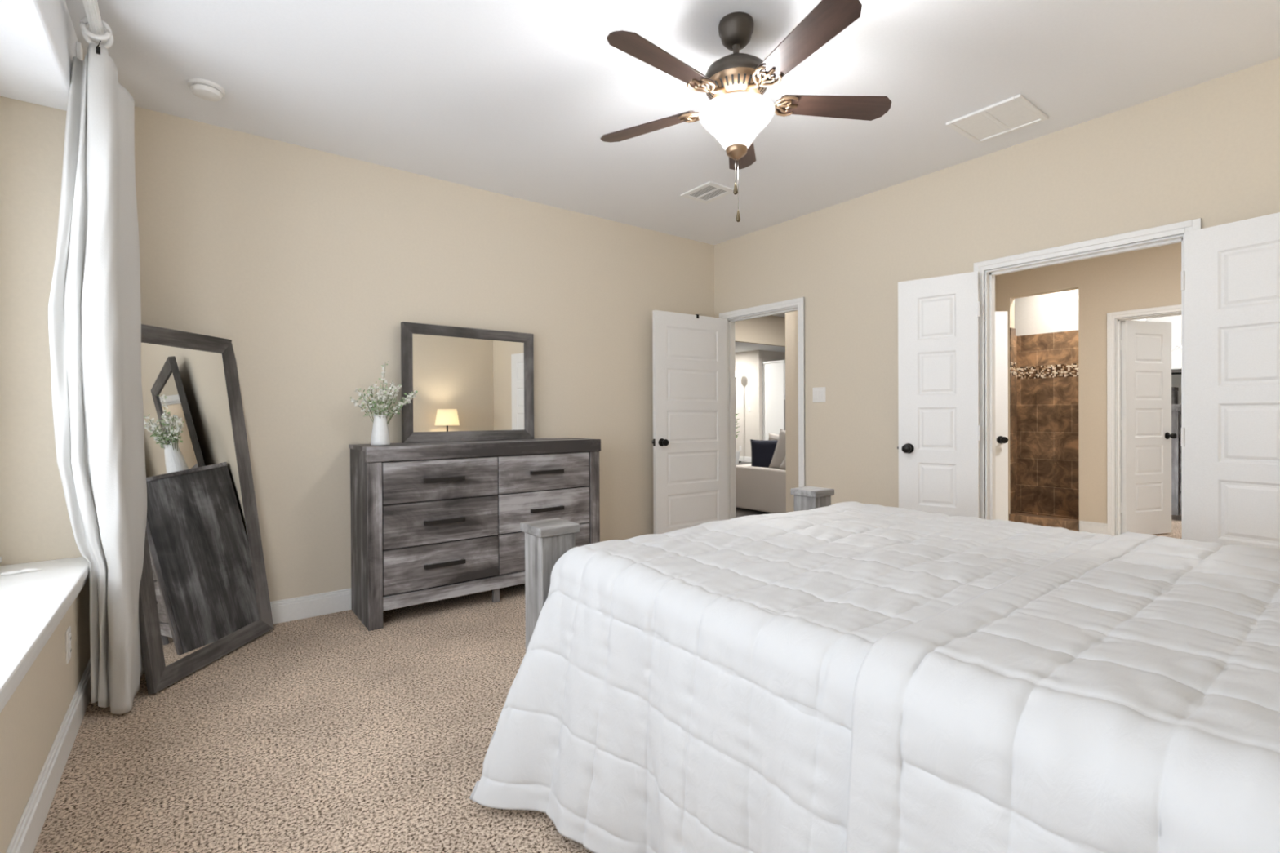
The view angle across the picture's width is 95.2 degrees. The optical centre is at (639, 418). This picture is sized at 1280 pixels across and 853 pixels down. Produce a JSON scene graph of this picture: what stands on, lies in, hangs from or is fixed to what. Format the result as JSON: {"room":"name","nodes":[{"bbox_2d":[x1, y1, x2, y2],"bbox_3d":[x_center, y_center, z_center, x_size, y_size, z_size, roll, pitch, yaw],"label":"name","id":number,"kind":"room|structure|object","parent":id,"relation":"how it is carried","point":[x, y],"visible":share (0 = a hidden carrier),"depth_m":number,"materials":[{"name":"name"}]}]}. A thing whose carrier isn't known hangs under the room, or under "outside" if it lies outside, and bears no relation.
{"room":"bedroom","nodes":[
{"label":"bedroom","id":0,"kind":"room"},
{"bbox_2d":[0,96,44,565],"bbox_3d":[-1.396,-0.258,0.760,0.317,2.260,4.080,-1,0,-37],"label":"wall","id":1,"kind":"structure","parent":0,"point":[22,513],"depth_m":2.34,"materials":[{"name":"beige paint"}]},
{"bbox_2d":[0,55,90,852],"bbox_3d":[-1.334,-0.201,1.040,0.120,2.743,4.510,-1,0,-37],"label":"wall","id":2,"kind":"structure","parent":0,"point":[31,721],"depth_m":2.17,"materials":[{"name":"beige paint"}]},
{"bbox_2d":[0,573,89,712],"bbox_3d":[-1.160,0.645,0.939,0.022,0.056,3.838,-1,0,-37],"label":"trim","id":3,"kind":"structure","parent":2,"relation":"attached to","point":[11,691],"depth_m":1.61,"materials":[{"name":"white paint"}]},
{"bbox_2d":[5,657,90,852],"bbox_3d":[-1.272,1.106,1.088,0.016,0.128,4.510,-1,0,-37],"label":"baseboard","id":4,"kind":"structure","parent":2,"relation":"attached to","point":[24,839],"depth_m":1.78,"materials":[{"name":"white paint"}]},
{"bbox_2d":[65,626,71,664],"bbox_3d":[-2.053,0.814,2.102,0.010,0.116,0.072,-1,0,-37],"label":"power outlet","id":5,"kind":"object","parent":2,"relation":"attached to","point":[68,633],"visible":1,"depth_m":2.08,"materials":[{"name":"white plastic"}]},
{"bbox_2d":[68,633,71,644],"bbox_3d":[-2.052,0.792,2.103,0.005,0.030,0.032,-1,0,-37],"label":"socket","id":6,"kind":"object","parent":5,"relation":"attached to","point":[69,634],"depth_m":2.09,"materials":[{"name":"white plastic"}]},
{"bbox_2d":[68,645,71,656],"bbox_3d":[-2.052,0.836,2.103,0.005,0.030,0.032,-1,0,-37],"label":"socket","id":7,"kind":"object","parent":5,"relation":"attached to","point":[69,646],"depth_m":2.09,"materials":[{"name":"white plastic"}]},
{"bbox_2d":[33,461,769,852],"bbox_3d":[1.902,1.160,8.794,14.413,0.100,12.910,-1,0,-37],"label":"floor","id":8,"kind":"structure","parent":0,"point":[328,733],"depth_m":2.06,"materials":[{"name":"beige carpet"}]},
{"bbox_2d":[138,324,273,694],"bbox_3d":[-2.149,0.365,2.831,0.242,1.588,0.752,0,0,2],"label":"floor mirror","id":9,"kind":"object","parent":8,"relation":"on","point":[203,596],"visible":0.7,"depth_m":2.82,"materials":[{"name":"grey wood"}]},
{"bbox_2d":[348,437,600,631],"bbox_3d":[-1.010,0.652,3.807,1.522,1.004,0.472,-1,0,-37],"label":"dresser","id":10,"kind":"object","parent":8,"relation":"on","point":[431,522],"visible":0.87,"depth_m":3.48,"materials":[{"name":"grey wood"}]},
{"bbox_2d":[370,414,390,445],"bbox_3d":[-1.526,0.067,3.434,0.106,0.178,0.106,-1,0,-37],"label":"vase","id":11,"kind":"object","parent":10,"relation":"on","point":[380,433],"visible":0.94,"depth_m":3.40,"materials":[{"name":"white ceramic"}]},
{"bbox_2d":[350,361,417,424],"bbox_3d":[-1.497,-0.116,3.446,0.368,0.450,0.188,-1,0,-37],"label":"flower bouquet","id":12,"kind":"object","parent":11,"relation":"in","point":[385,395],"visible":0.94,"depth_m":3.43,"materials":[{"name":"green plant"}]},
{"bbox_2d":[400,321,533,443],"bbox_3d":[-1.133,-0.229,3.942,0.915,0.757,0.036,-1,0,-39],"label":"dresser mirror","id":13,"kind":"object","parent":10,"relation":"on","point":[471,384],"visible":1,"depth_m":3.91,"materials":[{"name":"mirror"}]},
{"bbox_2d":[412,333,524,432],"bbox_3d":[-1.135,-0.229,3.945,0.791,0.633,0.004,-1,0,-39],"label":"mirror glass","id":14,"kind":"object","parent":13,"relation":"on","point":[461,384],"depth_m":3.92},
{"bbox_2d":[520,486,834,652],"bbox_3d":[0.986,0.704,1.599,1.662,0.900,2.479,-1,0,-37],"label":"bed","id":15,"kind":"object","parent":8,"relation":"on","point":[546,540],"visible":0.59,"depth_m":2.03,"materials":[{"name":"grey wood"}]},
{"bbox_2d":[735,413,740,464],"bbox_3d":[2.197,0.451,13.932,0.421,1.261,0.420,-1,0,-37],"label":"potted plant","id":16,"kind":"object","parent":8,"relation":"on","point":[737,453],"visible":0.24,"depth_m":13.81,"materials":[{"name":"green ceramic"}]},
{"bbox_2d":[735,370,741,462],"bbox_3d":[2.358,-0.055,14.456,0.280,2.265,0.280,-1,0,-37],"label":"floor lamp","id":17,"kind":"object","parent":8,"relation":"on","point":[736,371],"visible":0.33,"depth_m":14.39,"materials":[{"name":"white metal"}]},
{"bbox_2d":[735,463,786,513],"bbox_3d":[2.277,0.804,7.766,2.400,0.580,1.940,-1,0,-37],"label":"sofa","id":18,"kind":"object","parent":8,"relation":"on","point":[762,489],"visible":0.07,"depth_m":6.91,"materials":[{"name":"beige fabric"}]},
{"bbox_2d":[750,439,777,467],"bbox_3d":[1.589,0.466,7.228,0.440,0.417,0.159,0,0,8],"label":"cushion","id":19,"kind":"object","parent":18,"relation":"on","point":[762,451],"visible":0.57,"depth_m":7.18,"materials":[{"name":"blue fabric"}]},
{"bbox_2d":[768,432,778,439],"bbox_3d":[1.818,0.418,7.390,0.462,0.478,0.155,0,0,8],"label":"cushion","id":20,"kind":"object","parent":18,"relation":"on","point":[771,437],"visible":0.07,"depth_m":7.39,"materials":[{"name":"beige fabric"}]},
{"bbox_2d":[768,428,786,468],"bbox_3d":[1.823,0.421,6.954,0.584,0.604,0.212,0,0,11],"label":"cushion","id":21,"kind":"object","parent":18,"relation":"on","point":[780,453],"visible":0.25,"depth_m":6.92,"materials":[{"name":"grey fabric"}]},
{"bbox_2d":[778,455,786,469],"bbox_3d":[1.872,0.487,6.726,0.544,0.529,0.182,0,0,14],"label":"cushion","id":22,"kind":"object","parent":18,"relation":"on","point":[783,466],"visible":0.06,"depth_m":6.72,"materials":[{"name":"grey fabric"}]},
{"bbox_2d":[761,360,785,439],"bbox_3d":[3.504,-0.153,14.205,0.840,2.450,0.670,-1,0,-37],"label":"window","id":23,"kind":"structure","parent":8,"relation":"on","point":[773,371],"depth_m":13.96,"materials":[{"name":"white glass"}]},
{"bbox_2d":[784,400,785,431],"bbox_3d":[3.713,0.087,13.935,0.740,1.070,0.071,-1,0,-37],"label":"wall oven","id":24,"kind":"object","parent":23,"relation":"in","point":[784,400],"visible":0.09,"depth_m":13.73,"materials":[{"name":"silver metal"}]},
{"bbox_2d":[134,106,714,601],"bbox_3d":[-1.064,-0.219,4.158,4.333,2.743,0.120,-1,0,-37],"label":"wall","id":25,"kind":"structure","parent":0,"point":[312,262],"depth_m":3.55,"materials":[{"name":"beige paint"}]},
{"bbox_2d":[270,588,351,624],"bbox_3d":[-0.974,1.088,4.142,4.197,0.128,0.016,-1,0,-37],"label":"baseboard","id":26,"kind":"structure","parent":25,"relation":"attached to","point":[334,602],"depth_m":3.41,"materials":[{"name":"white paint"}]},
{"bbox_2d":[65,0,1279,244],"bbox_3d":[0.380,-1.639,2.346,4.453,0.100,4.750,-1,0,-37],"label":"ceiling","id":27,"kind":"structure","parent":0,"point":[517,99],"depth_m":2.72,"materials":[{"name":"paint"}]},
{"bbox_2d":[187,78,225,101],"bbox_3d":[-2.061,-1.555,2.779,0.144,0.046,0.144,-1,0,-37],"label":"smoke detector","id":28,"kind":"object","parent":27,"relation":"attached to","point":[204,89],"visible":1,"depth_m":2.75,"materials":[{"name":"white plastic"}]},
{"bbox_2d":[680,181,733,203],"bbox_3d":[0.481,-1.595,4.128,0.256,0.010,0.300,-1,0,-37],"label":"ceiling vent","id":29,"kind":"object","parent":27,"relation":"in","point":[708,192],"visible":0.98,"depth_m":4.12,"materials":[{"name":"white metal"}]},
{"bbox_2d":[600,0,891,222],"bbox_3d":[0.364,-1.191,2.315,1.203,0.796,1.229,-1,0,-37],"label":"ceiling fan","id":30,"kind":"object","parent":27,"relation":"hanging from","point":[737,110],"visible":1,"depth_m":2.26,"materials":[{"name":"brown wood"}]},
{"bbox_2d":[706,66,767,99],"bbox_3d":[0.388,-1.312,2.351,0.252,0.055,0.252,-1,0,-37],"label":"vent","id":31,"kind":"object","parent":30,"relation":"attached to","point":[726,80],"depth_m":2.26,"materials":[{"name":"orange metal"}]},
{"bbox_2d":[946,93,1048,143],"bbox_3d":[1.912,-1.595,3.132,0.376,0.014,0.360,-1,0,-37],"label":"ceiling vent","id":32,"kind":"object","parent":27,"relation":"in","point":[1015,113],"visible":1,"depth_m":3.12,"materials":[{"name":"white metal"}]},
{"bbox_2d":[955,100,1039,139],"bbox_3d":[1.912,-1.599,3.132,0.320,0.006,0.304,-1,0,-37],"label":"grille","id":33,"kind":"object","parent":32,"relation":"attached to","point":[1011,116],"depth_m":3.13,"materials":[{"name":"white metal"}]},
{"bbox_2d":[734,315,785,346],"bbox_3d":[1.874,-1.980,12.362,10.080,0.657,0.100,-1,0,-37],"label":"wall","id":34,"kind":"structure","parent":0,"point":[770,330],"depth_m":12.95,"materials":[{"name":"beige paint"}]},
{"bbox_2d":[735,350,785,457],"bbox_3d":[3.288,-0.308,16.160,3.050,2.743,2.680,-1,0,-37],"label":"wall","id":35,"kind":"structure","parent":0,"point":[748,383],"depth_m":14.44,"materials":[{"name":"paint"}]},
{"bbox_2d":[738,456,751,462],"bbox_3d":[2.077,1.011,15.236,0.016,0.128,2.680,-1,0,-37],"label":"baseboard","id":36,"kind":"structure","parent":35,"relation":"attached to","point":[744,459],"depth_m":14.53,"materials":[{"name":"white paint"}]},
{"bbox_2d":[735,342,785,352],"bbox_3d":[0.768,-1.703,13.814,10.080,0.100,3.550,-1,0,-37],"label":"ceiling","id":37,"kind":"structure","parent":0,"point":[740,346],"depth_m":13.67,"materials":[{"name":"paint"}]},
{"bbox_2d":[773,312,785,317],"bbox_3d":[3.605,-2.356,9.990,10.200,0.100,5.970,-1,0,-37],"label":"ceiling","id":38,"kind":"structure","parent":0,"point":[784,313],"depth_m":13.15,"materials":[{"name":"paint"}]},
{"bbox_2d":[785,311,798,512],"bbox_3d":[1.595,-0.569,5.328,0.420,3.400,0.815,-1,0,-37],"label":"wall","id":39,"kind":"structure","parent":0,"point":[791,317],"depth_m":5.65,"materials":[{"name":"beige paint"}]},
{"bbox_2d":[995,275,995,311],"bbox_3d":[2.635,-0.247,5.421,2.840,2.743,0.120,-1,0,-37],"label":"wall","id":40,"kind":"structure","parent":0,"point":[995,275],"depth_m":6.22,"materials":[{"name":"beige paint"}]},
{"bbox_2d":[995,311,1008,520],"bbox_3d":[2.689,0.076,4.988,0.868,2.100,0.179,0,0,5],"label":"door","id":41,"kind":"structure","parent":40,"relation":"in","point":[1001,317],"depth_m":4.94,"materials":[{"name":"white paint"}]},
{"bbox_2d":[714,57,1279,507],"bbox_3d":[2.074,-0.235,3.716,0.120,2.743,4.630,-1,0,-37],"label":"wall","id":42,"kind":"structure","parent":0,"point":[1209,151],"depth_m":3.71,"materials":[{"name":"beige paint"}]},
{"bbox_2d":[652,297,805,533],"bbox_3d":[0.737,0.090,4.784,0.991,2.096,0.946,-1,0,-37],"label":"door","id":43,"kind":"structure","parent":42,"relation":"in","point":[694,356],"depth_m":4.99,"materials":[{"name":"white paint"}]},
{"bbox_2d":[812,386,825,402],"bbox_3d":[1.383,-0.184,4.516,0.010,0.116,0.116,-1,0,-37],"label":"light switch","id":44,"kind":"object","parent":42,"relation":"attached to","point":[819,393],"visible":1,"depth_m":4.51,"materials":[{"name":"white plastic"}]},
{"bbox_2d":[897,217,1201,538],"bbox_3d":[2.278,0.089,3.397,1.465,2.096,0.316,0,0,43],"label":"door","id":45,"kind":"structure","parent":42,"relation":"in","point":[946,324],"depth_m":3.61,"materials":[{"name":"white paint"}]},
{"bbox_2d":[1181,212,1279,548],"bbox_3d":[2.723,0.118,2.602,0.179,2.018,0.479,-1,0,-37],"label":"door","id":46,"kind":"structure","parent":45,"relation":"attached to","point":[1230,278],"depth_m":2.65,"materials":[{"name":"white paint"}]},
{"bbox_2d":[1014,288,1079,519],"bbox_3d":[4.704,-0.265,6.478,0.136,2.743,1.130,-1,0,-37],"label":"wall","id":47,"kind":"structure","parent":0,"point":[1048,433],"depth_m":6.55,"materials":[{"name":"brown tile"}]},
{"bbox_2d":[995,242,1181,523],"bbox_3d":[4.739,-0.258,5.103,0.120,2.743,3.180,-1,0,-37],"label":"wall","id":48,"kind":"structure","parent":0,"point":[1148,277],"depth_m":5.55,"materials":[{"name":"beige paint"}]},
{"bbox_2d":[1009,362,1015,375],"bbox_3d":[3.930,-0.522,6.160,0.119,0.140,0.013,-1,0,-37],"label":"trim","id":49,"kind":"structure","parent":48,"relation":"attached to","point":[1012,365],"depth_m":6.14,"materials":[{"name":"tile"}]},
{"bbox_2d":[1009,327,1016,514],"bbox_3d":[3.933,0.080,6.163,0.119,2.065,0.012,-1,0,-37],"label":"trim","id":50,"kind":"structure","parent":48,"relation":"attached to","point":[1012,331],"depth_m":6.14,"materials":[{"name":"brown tile"}]},
{"bbox_2d":[1008,512,1079,531],"bbox_3d":[4.109,1.056,5.929,0.180,0.115,0.596,-1,0,-37],"label":"trim","id":51,"kind":"structure","parent":48,"relation":"attached to","point":[1070,524],"depth_m":5.87,"materials":[{"name":"brown tile"}]},
{"bbox_2d":[1079,520,1106,534],"bbox_3d":[4.315,1.050,5.564,0.016,0.128,0.222,-1,0,-37],"label":"baseboard","id":52,"kind":"structure","parent":48,"relation":"attached to","point":[1088,526],"depth_m":5.56,"materials":[{"name":"white paint"}]},
{"bbox_2d":[1120,318,1146,533],"bbox_3d":[4.933,-0.266,6.476,0.757,2.743,2.142,0,0,17],"label":"wall","id":53,"kind":"structure","parent":0,"point":[1144,319],"depth_m":5.49,"materials":[{"name":"white paint"}]},
{"bbox_2d":[1106,304,1181,536],"bbox_3d":[4.883,0.061,5.364,0.697,2.101,0.784,-1,0,-37],"label":"door","id":54,"kind":"structure","parent":53,"relation":"in","point":[1145,424],"depth_m":5.49,"materials":[{"name":"white paint"}]},
{"bbox_2d":[1146,315,1181,404],"bbox_3d":[6.364,-0.274,6.418,0.120,2.743,3.300,-1,0,-37],"label":"wall","id":55,"kind":"structure","parent":0,"point":[1175,321],"depth_m":6.66,"materials":[{"name":"white paint"}]},
{"bbox_2d":[1171,367,1181,374],"bbox_3d":[6.128,-0.475,6.231,0.480,0.160,2.290,-1,0,-37],"label":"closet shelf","id":56,"kind":"object","parent":55,"relation":"attached to","point":[1173,369],"visible":0.02,"depth_m":6.39,"materials":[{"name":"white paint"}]},
{"bbox_2d":[1171,344,1181,367],"bbox_3d":[5.891,-0.680,6.390,0.136,0.249,0.216,-1,0,-37],"label":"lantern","id":57,"kind":"object","parent":56,"relation":"on","point":[1176,345],"visible":0.2,"depth_m":6.37,"materials":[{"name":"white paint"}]},
{"bbox_2d":[1153,515,1182,538],"bbox_3d":[5.993,1.156,5.407,2.220,0.099,2.140,-1,0,-37],"label":"floor","id":58,"kind":"structure","parent":0,"point":[1176,521],"depth_m":5.84,"materials":[{"name":"beige carpet"}]},
{"bbox_2d":[1171,404,1182,515],"bbox_3d":[5.961,0.473,6.363,0.440,1.255,1.800,-1,0,-37],"label":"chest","id":59,"kind":"object","parent":58,"relation":"on","point":[1176,448],"visible":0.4,"depth_m":6.29,"materials":[{"name":"grey wood"}]},
{"bbox_2d":[1171,386,1178,404],"bbox_3d":[5.781,-0.250,6.540,0.210,0.190,0.330,-1,0,-37],"label":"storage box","id":60,"kind":"object","parent":59,"relation":"on","point":[1175,390],"visible":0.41,"depth_m":6.37,"materials":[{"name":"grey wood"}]},
{"bbox_3d":[1.036,0.656,1.534,1.440,0.393,2.000,-1,0,-37],"label":"mattress","id":61,"kind":"object","parent":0,"visible":0},
{"bbox_2d":[469,501,1112,852],"bbox_3d":[0.646,0.762,1.845,1.975,0.746,1.263,-1,0,-37],"label":"quilt","id":62,"kind":"object","parent":61,"relation":"on","point":[690,690],"visible":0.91,"depth_m":1.48,"materials":[{"name":"white fabric"}]},
{"bbox_2d":[846,532,1279,852],"bbox_3d":[1.339,0.751,1.101,1.805,0.750,1.024,-1,0,-37],"label":"quilt","id":63,"kind":"object","parent":61,"relation":"on","point":[1121,693],"visible":1,"depth_m":0.89,"materials":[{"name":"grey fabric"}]},
{"bbox_3d":[-1.474,-0.257,0.700,0.120,2.260,3.840,-1,0,-37],"label":"wall","id":64,"kind":"structure","parent":0,"visible":0},
{"bbox_2d":[0,0,78,111],"bbox_3d":[-1.307,-1.420,0.826,0.317,0.303,3.840,-1,0,-37],"label":"window","id":65,"kind":"structure","parent":64,"relation":"attached to","point":[38,38],"depth_m":2.08,"materials":[{"name":"glass"}]},
{"bbox_2d":[0,556,89,704],"bbox_3d":[-1.282,0.600,0.848,0.352,0.037,3.836,-1,0,-37],"label":"window sill","id":66,"kind":"structure","parent":64,"relation":"attached to","point":[31,603],"depth_m":1.82,"materials":[{"name":"white paint"}]},
{"bbox_2d":[0,568,41,575],"bbox_3d":[-2.317,0.572,2.190,0.107,0.016,0.030,-1,0,-37],"label":"cord","id":67,"kind":"object","parent":66,"relation":"on","point":[26,570],"visible":1,"depth_m":2.19,"materials":[{"name":"white plastic"}]},
{"bbox_2d":[75,0,106,61],"bbox_3d":[-1.140,-1.475,0.960,0.111,0.100,3.730,-1,0,-37],"label":"curtain rod","id":68,"kind":"object","parent":64,"relation":"attached to","point":[91,8],"visible":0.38,"depth_m":2.17,"materials":[{"name":"white paint"}]},
{"bbox_2d":[79,16,111,39],"bbox_3d":[-2.057,-1.476,2.210,0.090,0.090,0.036,-1,0,-37],"label":"curtain ring","id":69,"kind":"object","parent":68,"relation":"hanging from","point":[107,35],"visible":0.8,"depth_m":2.20,"materials":[{"name":"white paint"}]},
{"bbox_2d":[96,40,101,54],"bbox_3d":[-2.054,-1.417,2.216,0.015,0.071,0.018,-1,0,-37],"label":"clip","id":70,"kind":"object","parent":69,"relation":"hanging from","point":[98,48],"visible":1,"depth_m":2.21,"materials":[{"name":"black metal"}]},
{"bbox_2d":[48,42,146,714],"bbox_3d":[-2.199,-0.137,2.383,0.280,2.581,0.410,-1,0,-37],"label":"curtain","id":71,"kind":"object","parent":68,"relation":"hanging from","point":[95,303],"visible":0.97,"depth_m":2.27,"materials":[{"name":"white fabric"}]},
{"bbox_2d":[81,22,113,48],"bbox_3d":[-2.087,-1.476,2.250,0.091,0.090,0.043,-1,0,-37],"label":"curtain ring","id":72,"kind":"object","parent":68,"relation":"hanging from","point":[109,42],"visible":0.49,"depth_m":2.25,"materials":[{"name":"white paint"}]},
{"bbox_3d":[4.387,-0.262,6.236,0.695,2.743,1.130,-1,0,-37],"label":"wall","id":73,"kind":"structure","parent":0,"visible":0},
{"bbox_2d":[1015,336,1017,512],"bbox_3d":[4.104,0.077,6.599,0.680,2.065,0.030,-1,0,-37],"label":"wall","id":74,"kind":"structure","parent":73,"relation":"attached to","point":[1015,336],"depth_m":6.79,"materials":[{"name":"brown tile"}]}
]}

